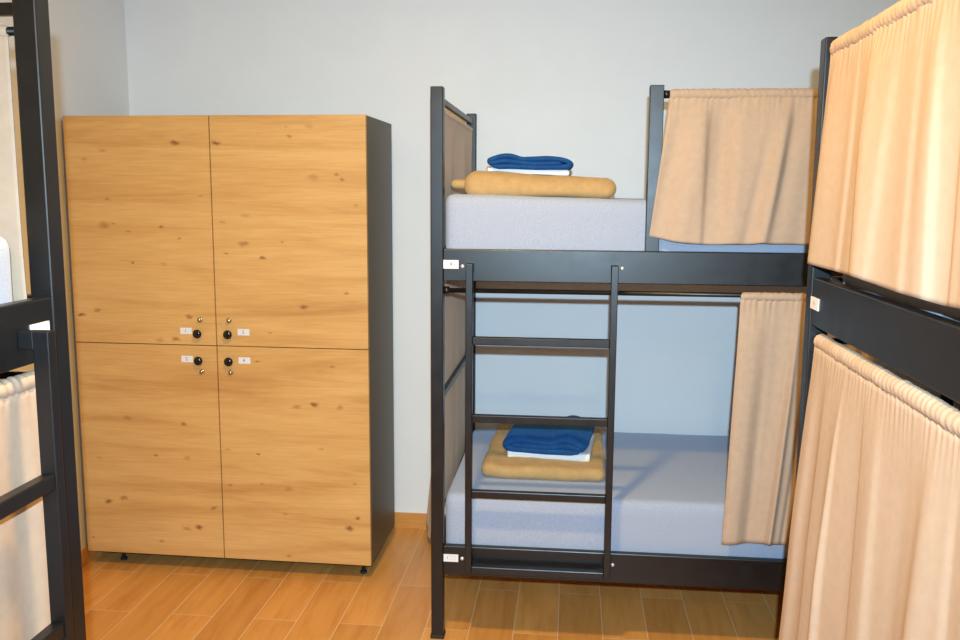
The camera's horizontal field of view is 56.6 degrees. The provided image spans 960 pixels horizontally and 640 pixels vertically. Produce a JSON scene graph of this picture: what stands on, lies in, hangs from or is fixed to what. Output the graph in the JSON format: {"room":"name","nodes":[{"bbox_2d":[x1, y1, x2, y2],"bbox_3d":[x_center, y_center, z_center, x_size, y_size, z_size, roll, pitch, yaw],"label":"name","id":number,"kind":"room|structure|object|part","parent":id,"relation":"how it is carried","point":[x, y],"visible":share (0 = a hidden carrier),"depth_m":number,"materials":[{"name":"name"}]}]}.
{"room":"dormitory","nodes":[
{"label":"dormitory","id":0,"kind":"room"},
{"bbox_2d":[0,0,129,549],"bbox_3d":[-1.894,-0.032,1.295,0.100,2.720,5.571,1,8,6],"label":"wall","id":1,"kind":"structure","parent":0,"point":[88,37],"depth_m":3.56,"materials":[{"name":"grey paint"}]},
{"bbox_2d":[81,546,103,567],"bbox_3d":[-1.848,1.281,1.471,0.009,0.070,5.562,1,8,6],"label":"baseboard","id":2,"kind":"structure","parent":1,"relation":"attached to","point":[87,556],"depth_m":3.67,"materials":[{"name":"brown wood"}]},
{"bbox_2d":[82,527,783,639],"bbox_3d":[-0.057,1.401,1.306,3.810,0.100,5.771,1,8,6],"label":"floor","id":3,"kind":"structure","parent":0,"point":[142,596],"depth_m":3.33,"materials":[{"name":"brown wood"}]},
{"bbox_2d":[0,0,85,639],"bbox_3d":[-1.315,0.499,0.656,1.070,1.855,2.066,1,8,6],"label":"bunk bed","id":4,"kind":"object","parent":3,"relation":"on","point":[33,329],"visible":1,"depth_m":1.49,"materials":[{"name":"dark grey painted metal"}]},
{"bbox_2d":[0,236,12,303],"bbox_3d":[-1.312,0.061,0.581,0.898,0.164,1.938,1,8,6],"label":"mattress","id":5,"kind":"object","parent":4,"relation":"on","point":[6,291],"visible":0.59,"depth_m":1.45,"materials":[{"name":"white fabric"}]},
{"bbox_3d":[-1.230,-0.490,1.533,0.943,0.015,0.015,1,8,6],"label":"rod","id":6,"kind":"part","parent":4,"relation":"part of","materials":[{"name":"black metal"}]},
{"bbox_3d":[-1.232,0.090,1.626,0.943,0.015,0.015,1,8,6],"label":"rod","id":7,"kind":"part","parent":4,"relation":"part of","materials":[{"name":"black metal"}]},
{"bbox_2d":[0,25,26,300],"bbox_3d":[-1.229,-0.260,1.553,0.922,0.488,0.047,1,8,6],"label":"curtain","id":8,"kind":"object","parent":4,"relation":"hanging from","point":[10,217],"visible":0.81,"depth_m":1.50,"materials":[{"name":"beige fabric"}]},
{"bbox_2d":[0,370,50,639],"bbox_3d":[-0.848,0.714,0.642,0.043,1.008,1.948,1,8,6],"label":"curtain","id":9,"kind":"object","parent":4,"relation":"hanging from","point":[24,589],"visible":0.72,"depth_m":1.47,"materials":[{"name":"beige fabric"}]},
{"bbox_3d":[-0.857,0.149,0.559,0.048,0.105,1.978,1,8,6],"label":"rail","id":10,"kind":"part","parent":4,"relation":"part of","materials":[{"name":"black metal"}]},
{"bbox_2d":[63,114,394,573],"bbox_3d":[-0.987,0.098,3.668,1.182,1.804,0.475,1,8,7],"label":"wardrobe","id":11,"kind":"object","parent":3,"relation":"on","point":[232,275],"visible":1,"depth_m":3.46,"materials":[{"name":"yellow"}]},
{"bbox_3d":[-1.307,-0.342,3.441,0.578,0.874,0.018,1,8,7],"label":"door","id":12,"kind":"part","parent":11,"relation":"part of","materials":[{"name":"brown wood"}]},
{"bbox_3d":[-1.312,0.521,3.564,0.578,0.862,0.018,1,8,7],"label":"door","id":13,"kind":"part","parent":11,"relation":"part of","materials":[{"name":"brown wood"}]},
{"bbox_3d":[-1.091,0.053,3.447,0.035,0.035,0.030,1,8,7],"label":"knob","id":14,"kind":"part","parent":11,"relation":"part of","materials":[{"name":"black plastic"}]},
{"bbox_3d":[-1.092,0.158,3.462,0.035,0.035,0.030,1,8,7],"label":"knob","id":15,"kind":"part","parent":11,"relation":"part of","materials":[{"name":"black plastic"}]},
{"bbox_3d":[-0.970,0.056,3.433,0.035,0.035,0.030,1,8,7],"label":"knob","id":16,"kind":"part","parent":11,"relation":"part of","materials":[{"name":"black plastic"}]},
{"bbox_3d":[-0.971,0.161,3.448,0.035,0.035,0.030,1,8,7],"label":"knob","id":17,"kind":"part","parent":11,"relation":"part of","materials":[{"name":"black plastic"}]},
{"bbox_3d":[-0.718,-0.328,3.374,0.598,0.874,0.018,1,8,7],"label":"door","id":18,"kind":"part","parent":11,"relation":"part of","materials":[{"name":"brown wood"}]},
{"bbox_3d":[-0.723,0.534,3.496,0.598,0.862,0.018,1,8,7],"label":"door","id":19,"kind":"part","parent":11,"relation":"part of","materials":[{"name":"brown wood"}]},
{"bbox_2d":[430,85,953,638],"bbox_3d":[0.911,0.133,3.322,2.066,1.855,1.070,1,8,6],"label":"bunk bed","id":20,"kind":"object","parent":3,"relation":"on","point":[651,265],"visible":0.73,"depth_m":2.89,"materials":[{"name":"dark grey painted metal"}]},
{"bbox_2d":[426,477,430,541],"bbox_3d":[-0.169,0.367,3.882,0.128,1.180,0.215,0,8,-5],"label":"curtain","id":21,"kind":"object","parent":20,"relation":"hanging from","point":[428,520],"visible":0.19,"depth_m":3.96,"materials":[{"name":"beige fabric"}]},
{"bbox_3d":[-0.140,0.173,2.965,0.041,1.847,0.041,1,8,6],"label":"post","id":22,"kind":"part","parent":20,"relation":"part of","materials":[{"name":"black metal"}]},
{"bbox_2d":[445,281,465,500],"bbox_3d":[-0.102,0.226,3.457,0.021,0.794,0.910,1,8,6],"label":"curtain","id":23,"kind":"object","parent":20,"relation":"hanging from","point":[455,303],"visible":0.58,"depth_m":3.42,"materials":[{"name":"beige fabric"}]},
{"bbox_2d":[445,111,472,245],"bbox_3d":[-0.087,-0.491,3.353,0.026,0.523,0.910,1,8,6],"label":"curtain","id":24,"kind":"object","parent":20,"relation":"hanging from","point":[458,135],"visible":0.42,"depth_m":3.27,"materials":[{"name":"beige fabric"}]},
{"bbox_3d":[-0.040,0.037,3.926,0.041,1.847,0.041,1,8,6],"label":"post","id":25,"kind":"part","parent":20,"relation":"part of","materials":[{"name":"black metal"}]},
{"bbox_3d":[0.866,-0.078,2.825,1.978,0.025,0.025,1,8,6],"label":"curtain rod","id":26,"kind":"part","parent":20,"relation":"part of","materials":[{"name":"metal"}]},
{"bbox_3d":[0.861,0.834,2.960,1.978,0.104,0.048,1,8,6],"label":"rail","id":27,"kind":"part","parent":20,"relation":"part of","materials":[{"name":"black metal"}]},
{"bbox_2d":[446,428,788,558],"bbox_3d":[0.904,0.658,3.394,1.970,0.226,0.898,1,8,6],"label":"mattress","id":28,"kind":"object","parent":20,"relation":"on","point":[669,490],"visible":0.34,"depth_m":3.03,"materials":[{"name":"white fabric"}]},
{"bbox_2d":[482,424,604,481],"bbox_3d":[0.259,0.503,3.472,0.444,0.062,0.625,1,8,7],"label":"blanket","id":29,"kind":"object","parent":28,"relation":"on","point":[496,463],"visible":0.62,"depth_m":3.19,"materials":[{"name":"beige fabric"}]},
{"bbox_2d":[507,435,593,460],"bbox_3d":[0.274,0.477,3.405,0.308,0.033,0.302,2,8,10],"label":"sheet","id":30,"kind":"object","parent":29,"relation":"on","point":[585,456],"visible":0.32,"depth_m":3.26,"materials":[{"name":"white fabric"}]},
{"bbox_2d":[503,416,592,456],"bbox_3d":[0.267,0.433,3.384,0.320,0.087,0.330,2,8,13],"label":"towel","id":31,"kind":"object","parent":30,"relation":"on","point":[556,440],"visible":0.83,"depth_m":3.25,"materials":[{"name":"blue fabric"}]},
{"bbox_2d":[446,194,808,252],"bbox_3d":[0.910,-0.339,3.250,1.970,0.230,0.903,1,8,6],"label":"mattress","id":32,"kind":"object","parent":20,"relation":"on","point":[473,221],"visible":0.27,"depth_m":2.87,"materials":[{"name":"white fabric"}]},
{"bbox_2d":[451,172,614,197],"bbox_3d":[0.187,-0.464,3.070,0.551,0.093,0.361,1,8,8],"label":"blanket","id":33,"kind":"object","parent":32,"relation":"on","point":[481,183],"visible":0.85,"depth_m":2.90,"materials":[{"name":"yellow fabric"}]},
{"bbox_2d":[488,167,570,175],"bbox_3d":[0.173,-0.511,3.077,0.276,0.022,0.192,3,8,7],"label":"sheet","id":34,"kind":"object","parent":33,"relation":"on","point":[490,169],"visible":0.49,"depth_m":2.98,"materials":[{"name":"white fabric"}]},
{"bbox_2d":[486,152,572,170],"bbox_3d":[0.173,-0.541,3.058,0.292,0.059,0.207,3,8,7],"label":"towel","id":35,"kind":"object","parent":34,"relation":"on","point":[505,160],"visible":0.94,"depth_m":2.96,"materials":[{"name":"blue fabric"}]},
{"bbox_3d":[0.867,-0.162,2.819,1.978,0.105,0.048,1,8,6],"label":"rail","id":36,"kind":"part","parent":20,"relation":"part of","materials":[{"name":"black metal"}]},
{"bbox_3d":[0.547,-0.473,2.803,0.043,0.514,0.039,1,8,6],"label":"guard post","id":37,"kind":"part","parent":20,"relation":"part of","materials":[{"name":"grey metal"}]},
{"bbox_3d":[1.211,-0.687,2.703,1.290,0.025,0.025,1,8,6],"label":"curtain rod","id":38,"kind":"part","parent":20,"relation":"part of","materials":[{"name":"black metal"}]},
{"bbox_2d":[649,88,817,244],"bbox_3d":[1.170,-0.463,2.716,1.279,0.485,0.082,1,8,6],"label":"curtain","id":39,"kind":"object","parent":20,"relation":"hanging from","point":[737,165],"visible":0.56,"depth_m":2.75,"materials":[{"name":"beige fabric"}]},
{"bbox_2d":[722,292,874,544],"bbox_3d":[1.028,0.329,2.840,0.474,0.832,0.079,1,8,6],"label":"curtain","id":40,"kind":"object","parent":20,"relation":"hanging from","point":[762,460],"visible":0.57,"depth_m":2.84,"materials":[{"name":"beige fabric"}]},
{"bbox_3d":[1.968,0.078,3.723,0.041,1.847,0.041,1,8,6],"label":"post","id":41,"kind":"part","parent":20,"relation":"part of","materials":[{"name":"black metal"}]},
{"bbox_2d":[795,37,959,485],"bbox_3d":[1.116,0.464,1.005,1.070,1.855,2.066,1,8,5],"label":"bunk bed","id":42,"kind":"object","parent":3,"relation":"on","point":[924,346],"visible":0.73,"depth_m":1.58,"materials":[{"name":"black dark painted metal"}]},
{"bbox_3d":[0.752,0.310,2.044,0.041,1.847,0.041,1,8,5],"label":"post","id":43,"kind":"part","parent":42,"relation":"part of","materials":[{"name":"black metal"}]},
{"bbox_3d":[1.240,-0.036,1.946,0.935,0.105,0.025,1,8,5],"label":"rail","id":44,"kind":"part","parent":42,"relation":"part of","materials":[{"name":"black metal"}]},
{"bbox_3d":[1.240,0.056,1.970,0.943,0.015,0.015,1,8,5],"label":"rod","id":45,"kind":"part","parent":42,"relation":"part of","materials":[{"name":"black metal"}]},
{"bbox_2d":[778,334,959,639],"bbox_3d":[0.651,0.624,1.363,0.089,1.013,1.424,1,8,6],"label":"curtain","id":46,"kind":"object","parent":42,"relation":"hanging from","point":[874,546],"visible":1,"depth_m":1.56,"materials":[{"name":"beige fabric"}]},
{"bbox_2d":[807,0,959,308],"bbox_3d":[0.668,-0.265,1.272,0.072,0.481,1.356,1,8,6],"label":"curtain","id":47,"kind":"object","parent":42,"relation":"hanging from","point":[886,209],"visible":1,"depth_m":1.46,"materials":[{"name":"beige fabric"}]},
{"bbox_3d":[0.661,0.096,0.998,0.048,0.105,1.978,1,8,5],"label":"rail","id":48,"kind":"part","parent":42,"relation":"part of","materials":[{"name":"black metal"}]},
{"bbox_2d":[842,274,959,321],"bbox_3d":[1.120,-0.005,0.935,0.879,0.224,1.963,1,8,6],"label":"mattress","id":49,"kind":"object","parent":42,"relation":"on","point":[952,313],"visible":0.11,"depth_m":1.57,"materials":[{"name":"white fabric"}]},
{"bbox_2d":[124,0,959,513],"bbox_3d":[0.242,-0.390,3.901,3.810,2.720,0.100,1,8,6],"label":"wall","id":50,"kind":"structure","parent":0,"point":[571,80],"depth_m":3.84,"materials":[{"name":"grey paint"}]},
{"bbox_2d":[394,512,445,528],"bbox_3d":[0.228,0.929,4.034,3.610,0.070,0.009,1,8,6],"label":"baseboard","id":51,"kind":"structure","parent":50,"relation":"attached to","point":[402,519],"depth_m":4.08,"materials":[{"name":"brown wood"}]}
]}

